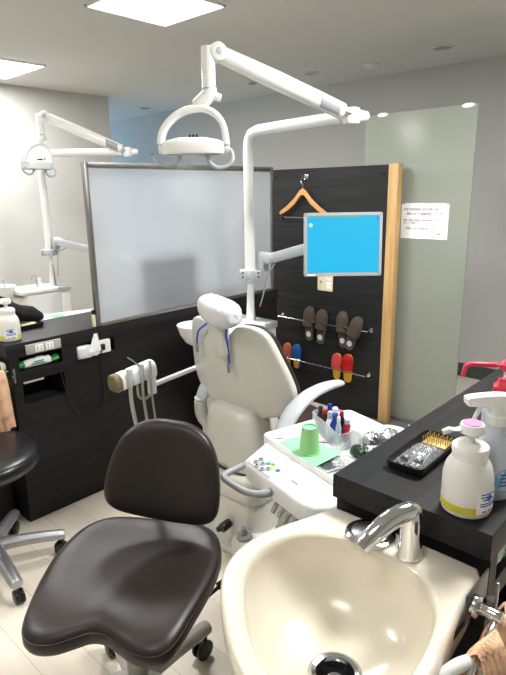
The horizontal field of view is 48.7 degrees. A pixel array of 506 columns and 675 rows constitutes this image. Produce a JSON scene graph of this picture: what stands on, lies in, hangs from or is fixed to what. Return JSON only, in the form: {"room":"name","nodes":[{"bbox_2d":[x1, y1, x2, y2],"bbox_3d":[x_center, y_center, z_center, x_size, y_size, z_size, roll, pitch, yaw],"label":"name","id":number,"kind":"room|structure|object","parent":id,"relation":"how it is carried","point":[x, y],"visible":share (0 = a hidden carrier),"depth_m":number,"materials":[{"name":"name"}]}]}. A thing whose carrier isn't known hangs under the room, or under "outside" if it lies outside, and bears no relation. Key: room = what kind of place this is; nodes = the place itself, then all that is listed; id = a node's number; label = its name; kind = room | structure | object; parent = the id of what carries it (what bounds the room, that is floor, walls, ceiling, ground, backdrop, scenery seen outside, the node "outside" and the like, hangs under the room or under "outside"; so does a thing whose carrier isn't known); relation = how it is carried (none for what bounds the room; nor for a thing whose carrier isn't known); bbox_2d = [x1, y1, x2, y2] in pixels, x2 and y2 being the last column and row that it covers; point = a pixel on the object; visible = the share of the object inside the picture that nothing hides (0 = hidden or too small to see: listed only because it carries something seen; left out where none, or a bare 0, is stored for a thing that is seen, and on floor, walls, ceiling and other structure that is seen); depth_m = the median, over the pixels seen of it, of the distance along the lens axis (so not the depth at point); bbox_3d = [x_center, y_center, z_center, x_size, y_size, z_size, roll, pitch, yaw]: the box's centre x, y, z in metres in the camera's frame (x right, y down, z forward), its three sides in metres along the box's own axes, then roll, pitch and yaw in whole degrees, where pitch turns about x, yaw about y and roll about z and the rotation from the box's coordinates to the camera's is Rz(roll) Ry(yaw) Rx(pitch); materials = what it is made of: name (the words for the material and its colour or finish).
{"room":"dental clinic","nodes":[
{"label":"dental clinic","id":0,"kind":"room"},
{"bbox_2d":[0,83,112,310],"bbox_3d":[-3.091,-0.686,3.987,0.120,2.400,4.912,12,20,41],"label":"wall","id":1,"kind":"structure","parent":0,"point":[22,241],"depth_m":5.07,"materials":[{"name":"paint"}]},
{"bbox_2d":[0,375,479,674],"bbox_3d":[-1.276,0.694,3.448,9.800,0.050,6.074,12,20,41],"label":"floor","id":2,"kind":"structure","parent":0,"point":[31,561],"depth_m":2.05,"materials":[{"name":"beige wood"}]},
{"bbox_2d":[0,361,15,521],"bbox_3d":[-1.370,0.513,2.478,0.441,0.793,0.497,12,20,41],"label":"cabinet","id":3,"kind":"object","parent":2,"relation":"on","point":[7,496],"visible":0.44,"depth_m":2.63,"materials":[{"name":"black laminate"}]},
{"bbox_3d":[-1.144,0.154,2.304,0.070,0.083,0.247,12,20,41],"label":"towel rail","id":4,"kind":"object","parent":3,"relation":"attached to","visible":0},
{"bbox_2d":[0,370,15,431],"bbox_3d":[-1.103,0.295,2.339,0.088,0.305,0.179,12,20,41],"label":"towel","id":5,"kind":"object","parent":4,"relation":"hanging from","point":[7,419],"visible":0.95,"depth_m":2.35,"materials":[{"name":"fabric"}]},
{"bbox_2d":[0,431,66,604],"bbox_3d":[-1.058,0.707,2.228,0.542,0.536,0.555,12,20,41],"label":"round stool","id":6,"kind":"object","parent":2,"relation":"on","point":[20,452],"visible":0.88,"depth_m":2.21,"materials":[{"name":"black leather"}]},
{"bbox_2d":[0,148,122,313],"bbox_3d":[-1.519,-0.530,4.391,1.054,1.807,0.438,-7,16,-22],"label":"dental unit","id":7,"kind":"object","parent":2,"relation":"on","point":[52,297],"visible":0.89,"depth_m":4.27,"materials":[{"name":"white plastic"}]},
{"bbox_2d":[0,284,22,301],"bbox_3d":[-1.844,-0.312,4.185,0.200,0.157,0.258,12,20,41],"label":"bowl","id":8,"kind":"object","parent":7,"relation":"on","point":[10,291],"depth_m":4.16,"materials":[{"name":"white ceramic"}]},
{"bbox_2d":[52,237,88,275],"bbox_3d":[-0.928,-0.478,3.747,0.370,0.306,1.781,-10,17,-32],"label":"monitor arm","id":9,"kind":"object","parent":7,"relation":"attached to","point":[57,242],"visible":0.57,"depth_m":4.12,"materials":[{"name":"plastic"}]},
{"bbox_2d":[19,111,138,177],"bbox_3d":[-1.279,-1.410,4.097,0.850,0.457,0.221,-8,16,-26],"label":"lamp","id":10,"kind":"object","parent":7,"relation":"attached to","point":[43,116],"visible":1,"depth_m":4.01,"materials":[{"name":"white plastic"}]},
{"bbox_2d":[40,308,93,320],"bbox_3d":[-1.242,0.226,3.721,0.595,0.719,0.472,-10,17,-31],"label":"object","id":11,"kind":"object","parent":2,"relation":"on","point":[46,316],"visible":0.02,"depth_m":3.84,"materials":[{"name":"white plastic"}]},
{"bbox_2d":[51,314,63,317],"bbox_3d":[-1.320,-0.149,3.777,0.076,0.002,0.110,-8,16,-24],"label":"sheet","id":12,"kind":"object","parent":11,"relation":"on","point":[55,315],"visible":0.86,"depth_m":3.77,"materials":[{"name":"paper"}]},
{"bbox_2d":[21,418,221,674],"bbox_3d":[-0.344,0.707,1.558,0.577,0.853,0.600,12,20,41],"label":"stool","id":13,"kind":"object","parent":2,"relation":"on","point":[137,588],"visible":0.99,"depth_m":1.59,"materials":[{"name":"brown leather"}]},
{"bbox_2d":[0,289,278,521],"bbox_3d":[-0.570,0.252,3.274,0.374,0.870,1.820,12,20,41],"label":"cabinet","id":14,"kind":"object","parent":2,"relation":"on","point":[77,451],"depth_m":2.77,"materials":[{"name":"laminate"}]},
{"bbox_2d":[0,298,21,341],"bbox_3d":[-1.094,-0.080,2.490,0.099,0.187,0.101,-7,16,-24],"label":"pump bottle","id":15,"kind":"object","parent":14,"relation":"on","point":[10,329],"visible":1,"depth_m":2.46,"materials":[{"name":"plastic"}]},
{"bbox_2d":[12,369,15,382],"bbox_3d":[-1.049,0.168,2.450,0.020,0.065,0.008,12,20,41],"label":"hook","id":16,"kind":"object","parent":14,"relation":"attached to","point":[13,376],"visible":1,"depth_m":2.44,"materials":[{"name":"metal"}]},
{"bbox_2d":[0,296,43,321],"bbox_3d":[-1.210,-0.144,2.764,0.320,0.172,0.134,-6,16,-19],"label":"garment","id":17,"kind":"object","parent":14,"relation":"on","point":[23,312],"visible":0.66,"depth_m":2.76,"materials":[{"name":"fabric"}]},
{"bbox_2d":[20,320,43,329],"bbox_3d":[-1.126,-0.054,2.713,0.095,0.023,0.200,12,19,40],"label":"tray","id":18,"kind":"object","parent":14,"relation":"on","point":[24,325],"visible":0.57,"depth_m":2.73,"materials":[{"name":"black plastic"}]},
{"bbox_2d":[23,377,43,383],"bbox_3d":[-0.992,0.196,2.530,0.007,0.008,0.095,12,20,41],"label":"niche shelf","id":19,"kind":"object","parent":14,"relation":"attached to","point":[27,379],"depth_m":2.52,"materials":[{"name":"grey metal"}]},
{"bbox_2d":[19,353,58,368],"bbox_3d":[-0.989,0.104,2.565,0.056,0.048,0.190,12,20,41],"label":"packet","id":20,"kind":"object","parent":14,"relation":"in","point":[32,361],"visible":0.95,"depth_m":2.55,"materials":[{"name":"plastic"}]},
{"bbox_2d":[35,343,43,351],"bbox_3d":[-0.960,0.046,2.511,0.004,0.032,0.038,12,20,41],"label":"outlet","id":21,"kind":"object","parent":14,"relation":"attached to","point":[39,347],"depth_m":2.51,"materials":[{"name":"white plastic"}]},
{"bbox_2d":[45,341,53,349],"bbox_3d":[-0.926,0.036,2.546,0.004,0.032,0.038,12,20,41],"label":"outlet","id":22,"kind":"object","parent":14,"relation":"attached to","point":[49,345],"depth_m":2.54,"materials":[{"name":"white plastic"}]},
{"bbox_2d":[76,333,100,359],"bbox_3d":[-0.795,0.042,2.699,0.048,0.114,0.119,12,20,41],"label":"plug","id":23,"kind":"object","parent":14,"relation":"in","point":[84,351],"visible":1,"depth_m":2.69,"materials":[{"name":"plastic"}]},
{"bbox_2d":[99,338,110,353],"bbox_3d":[-0.744,0.041,2.775,0.060,0.064,0.064,12,20,41],"label":"wall socket","id":24,"kind":"object","parent":14,"relation":"attached to","point":[104,343],"visible":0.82,"depth_m":2.77,"materials":[{"name":"white plastic"}]},
{"bbox_2d":[58,348,103,417],"bbox_3d":[-0.823,0.238,2.710,0.232,0.340,0.028,-14,20,-41],"label":"power cable","id":25,"kind":"object","parent":24,"relation":"hanging from","point":[101,348],"visible":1,"depth_m":2.75,"materials":[{"name":"black plastic"}]},
{"bbox_2d":[0,289,278,358],"bbox_3d":[-0.581,-0.142,3.176,0.360,0.057,1.820,12,20,41],"label":"countertop","id":26,"kind":"structure","parent":14,"relation":"on","point":[76,328],"depth_m":2.78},
{"bbox_2d":[81,161,273,326],"bbox_3d":[-0.331,-0.554,3.096,0.026,0.772,1.336,12,20,41],"label":"partition panel","id":27,"kind":"object","parent":14,"relation":"on","point":[161,239],"visible":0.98,"depth_m":2.96,"materials":[{"name":"white glass"}]},
{"bbox_2d":[177,113,343,434],"bbox_3d":[0.024,-0.137,2.798,0.809,1.807,0.585,12,20,41],"label":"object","id":28,"kind":"object","parent":2,"relation":"on","point":[250,272],"visible":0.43,"depth_m":2.93,"materials":[{"name":"white plastic"}]},
{"bbox_2d":[177,320,192,345],"bbox_3d":[-0.268,0.004,2.886,0.200,0.157,0.258,12,20,41],"label":"bowl","id":29,"kind":"object","parent":28,"relation":"on","point":[184,328],"depth_m":2.81,"materials":[{"name":"white ceramic"}]},
{"bbox_2d":[151,41,369,169],"bbox_3d":[0.059,-0.900,2.207,0.931,0.457,0.166,-5,15,-14],"label":"lamp","id":30,"kind":"object","parent":28,"relation":"attached to","point":[214,53],"visible":1,"depth_m":2.13,"materials":[{"name":"white plastic"}]},
{"bbox_2d":[258,212,382,306],"bbox_3d":[0.293,-0.367,2.828,0.689,0.521,0.228,7,16,27],"label":"monitor","id":31,"kind":"object","parent":28,"relation":"attached to","point":[341,243],"visible":0.99,"depth_m":2.71,"materials":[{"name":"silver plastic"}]},
{"bbox_2d":[192,293,344,556],"bbox_3d":[0.180,0.335,2.439,0.898,1.112,0.814,12,20,41],"label":"dental chair","id":32,"kind":"object","parent":2,"relation":"on","point":[261,394],"visible":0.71,"depth_m":2.30,"materials":[{"name":"beige plastic"}]},
{"bbox_2d":[107,357,195,424],"bbox_3d":[-0.347,0.347,2.602,0.134,0.689,0.709,9,18,34],"label":"holder","id":33,"kind":"object","parent":32,"relation":"attached to","point":[125,379],"visible":0.69,"depth_m":2.35,"materials":[{"name":"white plastic"}]},
{"bbox_2d":[195,323,230,372],"bbox_3d":[-0.167,0.016,2.294,0.222,0.232,0.055,12,20,41],"label":"chain","id":34,"kind":"object","parent":32,"relation":"hanging from","point":[205,324],"visible":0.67,"depth_m":2.26,"materials":[{"name":"plastic"}]},
{"bbox_2d":[216,519,232,532],"bbox_3d":[-0.124,0.803,2.382,0.046,0.046,0.066,12,20,41],"label":"caster","id":35,"kind":"object","parent":32,"relation":"attached to","point":[227,524],"depth_m":2.37,"materials":[{"name":"black plastic"}]},
{"bbox_2d":[242,324,300,394],"bbox_3d":[-0.063,0.117,2.361,0.581,0.416,0.130,12,20,41],"label":"dental chair backrest","id":36,"kind":"object","parent":32,"relation":"on","point":[266,369],"depth_m":2.19,"materials":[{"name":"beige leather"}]},
{"bbox_2d":[220,410,381,528],"bbox_3d":[0.224,0.700,1.826,0.595,0.719,0.472,-10,17,-31],"label":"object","id":37,"kind":"object","parent":2,"relation":"on","point":[301,490],"visible":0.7,"depth_m":1.63,"materials":[{"name":"white plastic"}]},
{"bbox_2d":[289,477,307,485],"bbox_3d":[0.129,0.409,1.587,0.040,0.002,0.042,-10,17,-31],"label":"label","id":38,"kind":"object","parent":37,"relation":"attached to","point":[293,481],"depth_m":1.58,"materials":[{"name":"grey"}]},
{"bbox_2d":[281,444,339,472],"bbox_3d":[0.181,0.360,1.724,0.076,0.010,0.232,-10,17,-31],"label":"steel tray","id":39,"kind":"object","parent":37,"relation":"on","point":[327,466],"visible":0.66,"depth_m":1.65,"materials":[{"name":"metal"}]},
{"bbox_2d":[280,436,342,466],"bbox_3d":[0.163,0.351,1.738,0.193,0.001,0.138,12,20,41],"label":"sheet","id":40,"kind":"object","parent":39,"relation":"on","point":[327,453],"visible":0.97,"depth_m":1.72,"materials":[{"name":"paper"}]},
{"bbox_2d":[298,423,320,456],"bbox_3d":[0.174,0.313,1.715,0.068,0.086,0.068,12,20,41],"label":"paper cup","id":41,"kind":"object","parent":40,"relation":"on","point":[309,446],"visible":1,"depth_m":1.69,"materials":[{"name":"green paper"}]},
{"bbox_2d":[312,408,353,450],"bbox_3d":[0.274,0.300,1.856,0.094,0.059,0.220,-6,15,-17],"label":"organizer","id":42,"kind":"object","parent":37,"relation":"on","point":[341,442],"visible":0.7,"depth_m":1.78,"materials":[{"name":"plastic"}]},
{"bbox_2d":[317,406,322,417],"bbox_3d":[0.231,0.272,1.913,0.028,0.077,0.028,12,20,41],"label":"bottle","id":43,"kind":"object","parent":42,"relation":"in","point":[319,414],"visible":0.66,"depth_m":1.90,"materials":[{"name":"black plastic"}]},
{"bbox_2d":[321,409,327,421],"bbox_3d":[0.241,0.279,1.882,0.028,0.079,0.028,12,20,41],"label":"bottle","id":44,"kind":"object","parent":42,"relation":"in","point":[324,418],"visible":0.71,"depth_m":1.87,"materials":[{"name":"red plastic"}]},
{"bbox_2d":[326,411,332,425],"bbox_3d":[0.255,0.284,1.851,0.030,0.084,0.030,12,20,41],"label":"bottle","id":45,"kind":"object","parent":42,"relation":"in","point":[329,413],"visible":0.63,"depth_m":1.84,"materials":[{"name":"grey plastic"}]},
{"bbox_2d":[327,403,332,411],"bbox_3d":[0.264,0.266,1.920,0.026,0.083,0.026,12,20,41],"label":"bottle","id":46,"kind":"object","parent":42,"relation":"in","point":[329,404],"visible":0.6,"depth_m":1.91,"materials":[{"name":"blue plastic"}]},
{"bbox_2d":[330,413,337,431],"bbox_3d":[0.266,0.290,1.818,0.032,0.089,0.032,12,20,41],"label":"bottle","id":47,"kind":"object","parent":42,"relation":"in","point":[333,423],"visible":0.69,"depth_m":1.80,"materials":[{"name":"blue plastic"}]},
{"bbox_2d":[333,407,338,415],"bbox_3d":[0.276,0.275,1.882,0.030,0.085,0.030,12,20,41],"label":"bottle","id":48,"kind":"object","parent":42,"relation":"in","point":[335,409],"visible":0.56,"depth_m":1.87,"materials":[{"name":"white plastic"}]},
{"bbox_2d":[336,416,340,433],"bbox_3d":[0.274,0.296,1.791,0.018,0.091,0.018,12,20,41],"label":"bottle","id":49,"kind":"object","parent":42,"relation":"in","point":[338,426],"visible":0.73,"depth_m":1.78,"materials":[{"name":"plastic"}]},
{"bbox_2d":[340,411,343,433],"bbox_3d":[0.293,0.284,1.846,0.024,0.085,0.024,12,20,41],"label":"bottle","id":50,"kind":"object","parent":42,"relation":"in","point":[341,412],"visible":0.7,"depth_m":1.83,"materials":[{"name":"black plastic"}]},
{"bbox_2d":[342,418,350,433],"bbox_3d":[0.305,0.298,1.815,0.030,0.073,0.030,12,20,41],"label":"bottle","id":51,"kind":"object","parent":42,"relation":"in","point":[346,428],"visible":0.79,"depth_m":1.80,"materials":[{"name":"red plastic"}]},
{"bbox_2d":[332,455,356,468],"bbox_3d":[0.274,0.367,1.633,0.064,0.018,0.060,-12,18,-36],"label":"pack","id":52,"kind":"object","parent":37,"relation":"on","point":[341,462],"visible":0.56,"depth_m":1.63},
{"bbox_2d":[349,444,367,458],"bbox_3d":[0.320,0.347,1.679,0.071,0.055,0.047,12,20,41],"label":"pouch","id":53,"kind":"object","parent":37,"relation":"on","point":[356,451],"visible":0.59,"depth_m":1.67,"materials":[{"name":"green plastic"}]},
{"bbox_2d":[350,424,371,446],"bbox_3d":[0.342,0.317,1.774,0.056,0.065,0.045,-10,17,-31],"label":"box","id":54,"kind":"object","parent":37,"relation":"on","point":[358,431],"visible":0.57,"depth_m":1.75,"materials":[{"name":"white plastic"}]},
{"bbox_2d":[360,431,382,451],"bbox_3d":[0.367,0.324,1.722,0.064,0.076,0.072,12,20,41],"label":"bundle","id":55,"kind":"object","parent":37,"relation":"on","point":[370,440],"visible":0.59,"depth_m":1.70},
{"bbox_2d":[378,427,397,441],"bbox_3d":[0.426,0.318,1.752,0.075,0.072,0.084,12,20,41],"label":"bundle","id":56,"kind":"object","parent":37,"relation":"on","point":[387,433],"visible":0.39,"depth_m":1.73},
{"bbox_2d":[375,425,403,432],"bbox_3d":[0.456,0.320,1.827,0.120,0.028,0.096,12,20,41],"label":"dish","id":57,"kind":"object","parent":37,"relation":"on","point":[379,428],"visible":0.22,"depth_m":1.86,"materials":[{"name":"plastic"}]},
{"bbox_2d":[273,163,402,422],"bbox_3d":[0.416,-0.335,3.928,1.280,1.646,0.054,12,20,41],"label":"divider panel","id":58,"kind":"object","parent":2,"relation":"on","point":[369,188],"visible":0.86,"depth_m":3.73,"materials":[{"name":"black laminate"}]},
{"bbox_2d":[318,276,332,291],"bbox_3d":[0.490,-0.376,3.807,0.124,0.120,0.015,12,20,41],"label":"switch plate","id":59,"kind":"object","parent":58,"relation":"attached to","point":[325,283],"visible":0.86,"depth_m":3.80,"materials":[{"name":"beige plastic"}]},
{"bbox_2d":[278,313,372,332],"bbox_3d":[0.478,-0.102,3.865,0.775,0.036,0.057,12,20,41],"label":"rail","id":60,"kind":"object","parent":58,"relation":"attached to","point":[370,330],"visible":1,"depth_m":3.82,"materials":[{"name":"silver metal"}]},
{"bbox_2d":[303,306,314,340],"bbox_3d":[0.390,-0.094,3.942,0.098,0.252,0.052,12,20,41],"label":"slipper","id":61,"kind":"object","parent":60,"relation":"on","point":[309,312],"visible":0.98,"depth_m":3.92,"materials":[{"name":"brown fabric"}]},
{"bbox_2d":[314,309,327,343],"bbox_3d":[0.468,-0.070,3.874,0.103,0.252,0.052,12,20,41],"label":"slipper","id":62,"kind":"object","parent":60,"relation":"hanging from","point":[321,316],"visible":1,"depth_m":3.85,"materials":[{"name":"brown fabric"}]},
{"bbox_2d":[336,311,348,347],"bbox_3d":[0.595,-0.049,3.758,0.093,0.252,0.052,12,20,41],"label":"slipper","id":63,"kind":"object","parent":60,"relation":"hanging from","point":[342,320],"visible":0.94,"depth_m":3.73,"materials":[{"name":"brown fabric"}]},
{"bbox_2d":[345,316,362,350],"bbox_3d":[0.656,-0.021,3.675,0.136,0.242,0.052,12,20,41],"label":"slipper","id":64,"kind":"object","parent":60,"relation":"hanging from","point":[353,332],"visible":1,"depth_m":3.65,"materials":[{"name":"brown fabric"}]},
{"bbox_2d":[287,357,370,376],"bbox_3d":[0.484,0.193,3.940,0.759,0.036,0.057,12,20,41],"label":"rail","id":65,"kind":"object","parent":58,"relation":"attached to","point":[368,374],"visible":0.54,"depth_m":3.83,"materials":[{"name":"silver metal"}]},
{"bbox_2d":[283,343,291,362],"bbox_3d":[0.249,0.127,4.147,0.077,0.176,0.040,12,20,41],"label":"slipper","id":66,"kind":"object","parent":65,"relation":"hanging from","point":[287,349],"visible":0.7,"depth_m":4.12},
{"bbox_2d":[291,344,300,367],"bbox_3d":[0.313,0.140,4.088,0.083,0.186,0.042,12,20,41],"label":"slipper","id":67,"kind":"object","parent":65,"relation":"on","point":[296,348],"visible":0.97,"depth_m":4.07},
{"bbox_2d":[331,353,341,378],"bbox_3d":[0.573,0.201,3.856,0.084,0.186,0.042,12,20,41],"label":"slipper","id":68,"kind":"object","parent":65,"relation":"on","point":[336,361],"visible":0.98,"depth_m":3.84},
{"bbox_2d":[341,354,353,381],"bbox_3d":[0.637,0.212,3.796,0.089,0.202,0.044,12,20,41],"label":"slipper","id":69,"kind":"object","parent":65,"relation":"on","point":[347,360],"visible":0.97,"depth_m":3.78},
{"bbox_3d":[0.345,-1.075,3.728,0.034,0.034,0.050,12,20,41],"label":"coat hook","id":70,"kind":"object","parent":58,"relation":"attached to","visible":0},
{"bbox_2d":[279,177,326,219],"bbox_3d":[0.335,-0.934,3.767,0.406,0.282,0.020,12,20,41],"label":"hanger","id":71,"kind":"object","parent":70,"relation":"hanging from","point":[302,191],"visible":0.82,"depth_m":3.75,"materials":[{"name":"brown wood"}]},
{"bbox_2d":[220,508,479,674],"bbox_3d":[0.146,0.846,1.116,0.441,0.793,0.497,12,20,41],"label":"basin","id":72,"kind":"object","parent":2,"relation":"on","point":[298,598],"visible":0.94,"depth_m":1.10,"materials":[{"name":"beige ceramic"}]},
{"bbox_2d":[345,501,422,562],"bbox_3d":[0.247,0.368,1.138,0.153,0.118,0.166,-6,15,-18],"label":"faucet","id":73,"kind":"object","parent":72,"relation":"on","point":[378,533],"visible":1,"depth_m":1.08,"materials":[{"name":"silver metal"}]},
{"bbox_2d":[439,654,483,674],"bbox_3d":[0.327,0.577,0.906,0.160,0.142,0.035,-7,16,-21],"label":"loop","id":74,"kind":"object","parent":72,"relation":"attached to","point":[458,665],"visible":0.69,"depth_m":0.88,"materials":[{"name":"white plastic"}]},
{"bbox_2d":[453,568,504,674],"bbox_3d":[0.371,0.488,0.941,0.070,0.084,0.247,12,20,41],"label":"towel rail","id":75,"kind":"object","parent":72,"relation":"attached to","point":[474,605],"visible":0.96,"depth_m":0.96,"materials":[{"name":"metal"}]},
{"bbox_2d":[460,601,505,674],"bbox_3d":[0.413,0.628,0.976,0.088,0.305,0.179,12,20,41],"label":"towel","id":76,"kind":"object","parent":75,"relation":"hanging from","point":[490,649],"visible":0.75,"depth_m":0.90,"materials":[{"name":"beige fabric"}]},
{"bbox_2d":[365,416,407,428],"bbox_3d":[0.918,0.579,3.645,0.223,0.006,0.563,-6,16,-19],"label":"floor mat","id":77,"kind":"object","parent":2,"relation":"on","point":[391,422],"visible":0.1,"depth_m":3.68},
{"bbox_2d":[333,368,505,659],"bbox_3d":[0.941,0.585,1.917,0.360,0.870,1.820,12,20,41],"label":"countertop","id":78,"kind":"structure","parent":2,"relation":"on","point":[366,487],"depth_m":1.21,"materials":[{"name":"laminate"}]},
{"bbox_2d":[333,368,505,561],"bbox_3d":[0.934,0.191,1.813,0.360,0.057,1.820,12,20,41],"label":"countertop","id":79,"kind":"structure","parent":78,"relation":"on","point":[368,483],"depth_m":1.23,"materials":[{"name":"black laminate"}]},
{"bbox_2d":[386,429,457,475],"bbox_3d":[0.414,0.275,1.354,0.095,0.028,0.225,12,19,40],"label":"tray","id":80,"kind":"object","parent":78,"relation":"on","point":[417,456],"visible":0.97,"depth_m":1.33,"materials":[{"name":"black plastic"}]},
{"bbox_2d":[440,419,494,518],"bbox_3d":[0.432,0.256,1.114,0.101,0.187,0.099,12,20,41],"label":"pump bottle","id":81,"kind":"object","parent":78,"relation":"on","point":[467,485],"visible":1,"depth_m":1.08,"materials":[{"name":"plastic"}]},
{"bbox_2d":[461,360,505,425],"bbox_3d":[0.591,0.163,1.378,0.146,0.229,0.096,7,17,28],"label":"pump dispenser","id":82,"kind":"object","parent":78,"relation":"on","point":[500,385],"visible":0.41,"depth_m":1.34,"materials":[{"name":"plastic"}]},
{"bbox_2d":[464,392,505,500],"bbox_3d":[0.495,0.222,1.167,0.103,0.224,0.097,12,20,41],"label":"spray bottle","id":83,"kind":"object","parent":78,"relation":"on","point":[495,432],"visible":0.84,"depth_m":1.14,"materials":[{"name":"plastic"}]},
{"bbox_2d":[486,582,499,608],"bbox_3d":[0.467,0.501,1.087,0.020,0.065,0.008,12,20,41],"label":"hook","id":84,"kind":"object","parent":78,"relation":"attached to","point":[490,597],"visible":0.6,"depth_m":1.08,"materials":[{"name":"metal"}]},
{"bbox_2d":[497,544,505,563],"bbox_3d":[0.527,0.437,1.203,0.056,0.048,0.190,12,20,41],"label":"packet","id":85,"kind":"object","parent":78,"relation":"in","point":[502,553],"visible":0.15,"depth_m":1.16,"materials":[{"name":"paper"}]},
{"bbox_2d":[365,103,478,424],"bbox_3d":[0.976,-0.383,3.481,0.715,1.948,0.040,12,20,41],"label":"glass screen","id":86,"kind":"object","parent":2,"relation":"on","point":[436,147],"visible":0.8,"depth_m":3.37,"materials":[{"name":"glass"}]},
{"bbox_2d":[400,202,449,239],"bbox_3d":[1.022,-0.697,3.339,0.301,0.214,0.003,12,20,41],"label":"notice","id":87,"kind":"object","parent":86,"relation":"attached to","point":[418,220],"visible":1,"depth_m":3.33,"materials":[{"name":"white paper"}]},
{"bbox_2d":[0,0,505,120],"bbox_3d":[-1.313,-1.681,2.826,9.800,0.060,6.074,12,20,41],"label":"ceiling","id":88,"kind":"structure","parent":0,"point":[133,63],"depth_m":3.49,"materials":[{"name":"paint"}]},
{"bbox_2d":[0,58,45,79],"bbox_3d":[-1.899,-1.955,4.048,0.640,0.012,0.515,12,20,41],"label":"recessed light","id":89,"kind":"object","parent":88,"relation":"in","point":[9,68],"visible":1,"depth_m":4.05,"materials":[{"name":"white plastic"}]},
{"bbox_2d":[139,107,151,109],"bbox_3d":[-1.183,-2.512,6.126,0.143,0.008,0.143,12,20,41],"label":"recessed light","id":90,"kind":"object","parent":88,"relation":"in","point":[142,108],"visible":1,"depth_m":6.13,"materials":[{"name":"beige plastic"}]},
{"bbox_2d":[85,0,225,26],"bbox_3d":[-0.480,-1.640,2.763,0.480,0.012,0.500,12,20,41],"label":"recessed light","id":91,"kind":"object","parent":88,"relation":"in","point":[164,13],"visible":1,"depth_m":2.80,"materials":[{"name":"white plastic"}]},
{"bbox_2d":[246,82,257,84],"bbox_3d":[-0.009,-2.185,4.806,0.102,0.008,0.102,12,20,41],"label":"recessed light","id":92,"kind":"object","parent":88,"relation":"in","point":[247,83],"visible":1,"depth_m":4.80,"materials":[{"name":"beige plastic"}]},
{"bbox_2d":[303,71,318,75],"bbox_3d":[0.460,-2.095,4.434,0.122,0.008,0.122,12,20,41],"label":"recessed light","id":93,"kind":"object","parent":88,"relation":"in","point":[310,73],"visible":1,"depth_m":4.43,"materials":[{"name":"beige plastic"}]},
{"bbox_2d":[363,62,378,68],"bbox_3d":[0.876,-2.015,4.151,0.110,0.032,0.110,12,20,41],"label":"smoke detector","id":94,"kind":"object","parent":88,"relation":"attached to","point":[372,65],"visible":1,"depth_m":4.12,"materials":[{"name":"beige plastic"}]},
{"bbox_2d":[431,44,454,50],"bbox_3d":[1.252,-1.910,3.682,0.153,0.008,0.153,12,20,41],"label":"recessed light","id":95,"kind":"object","parent":88,"relation":"in","point":[443,47],"visible":1,"depth_m":3.67,"materials":[{"name":"beige plastic"}]},
{"bbox_2d":[110,55,505,369],"bbox_3d":[0.734,-1.077,5.251,9.800,2.400,0.100,12,20,41],"label":"wall","id":96,"kind":"structure","parent":0,"point":[481,81],"depth_m":4.50,"materials":[{"name":"paint"}]},
{"bbox_2d":[457,362,495,379],"bbox_3d":[0.713,0.042,5.502,9.800,0.110,0.012,12,20,41],"label":"baseboard","id":97,"kind":"structure","parent":96,"relation":"attached to","point":[479,373],"depth_m":4.51,"materials":[{"name":"plastic"}]},
{"bbox_2d":[302,423,317,430],"bbox_3d":[0.173,0.274,1.705,0.049,0.006,0.049,12,20,41],"label":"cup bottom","id":98,"kind":"object","parent":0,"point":[308,426],"depth_m":1.71,"materials":[{"name":"green plastic"}]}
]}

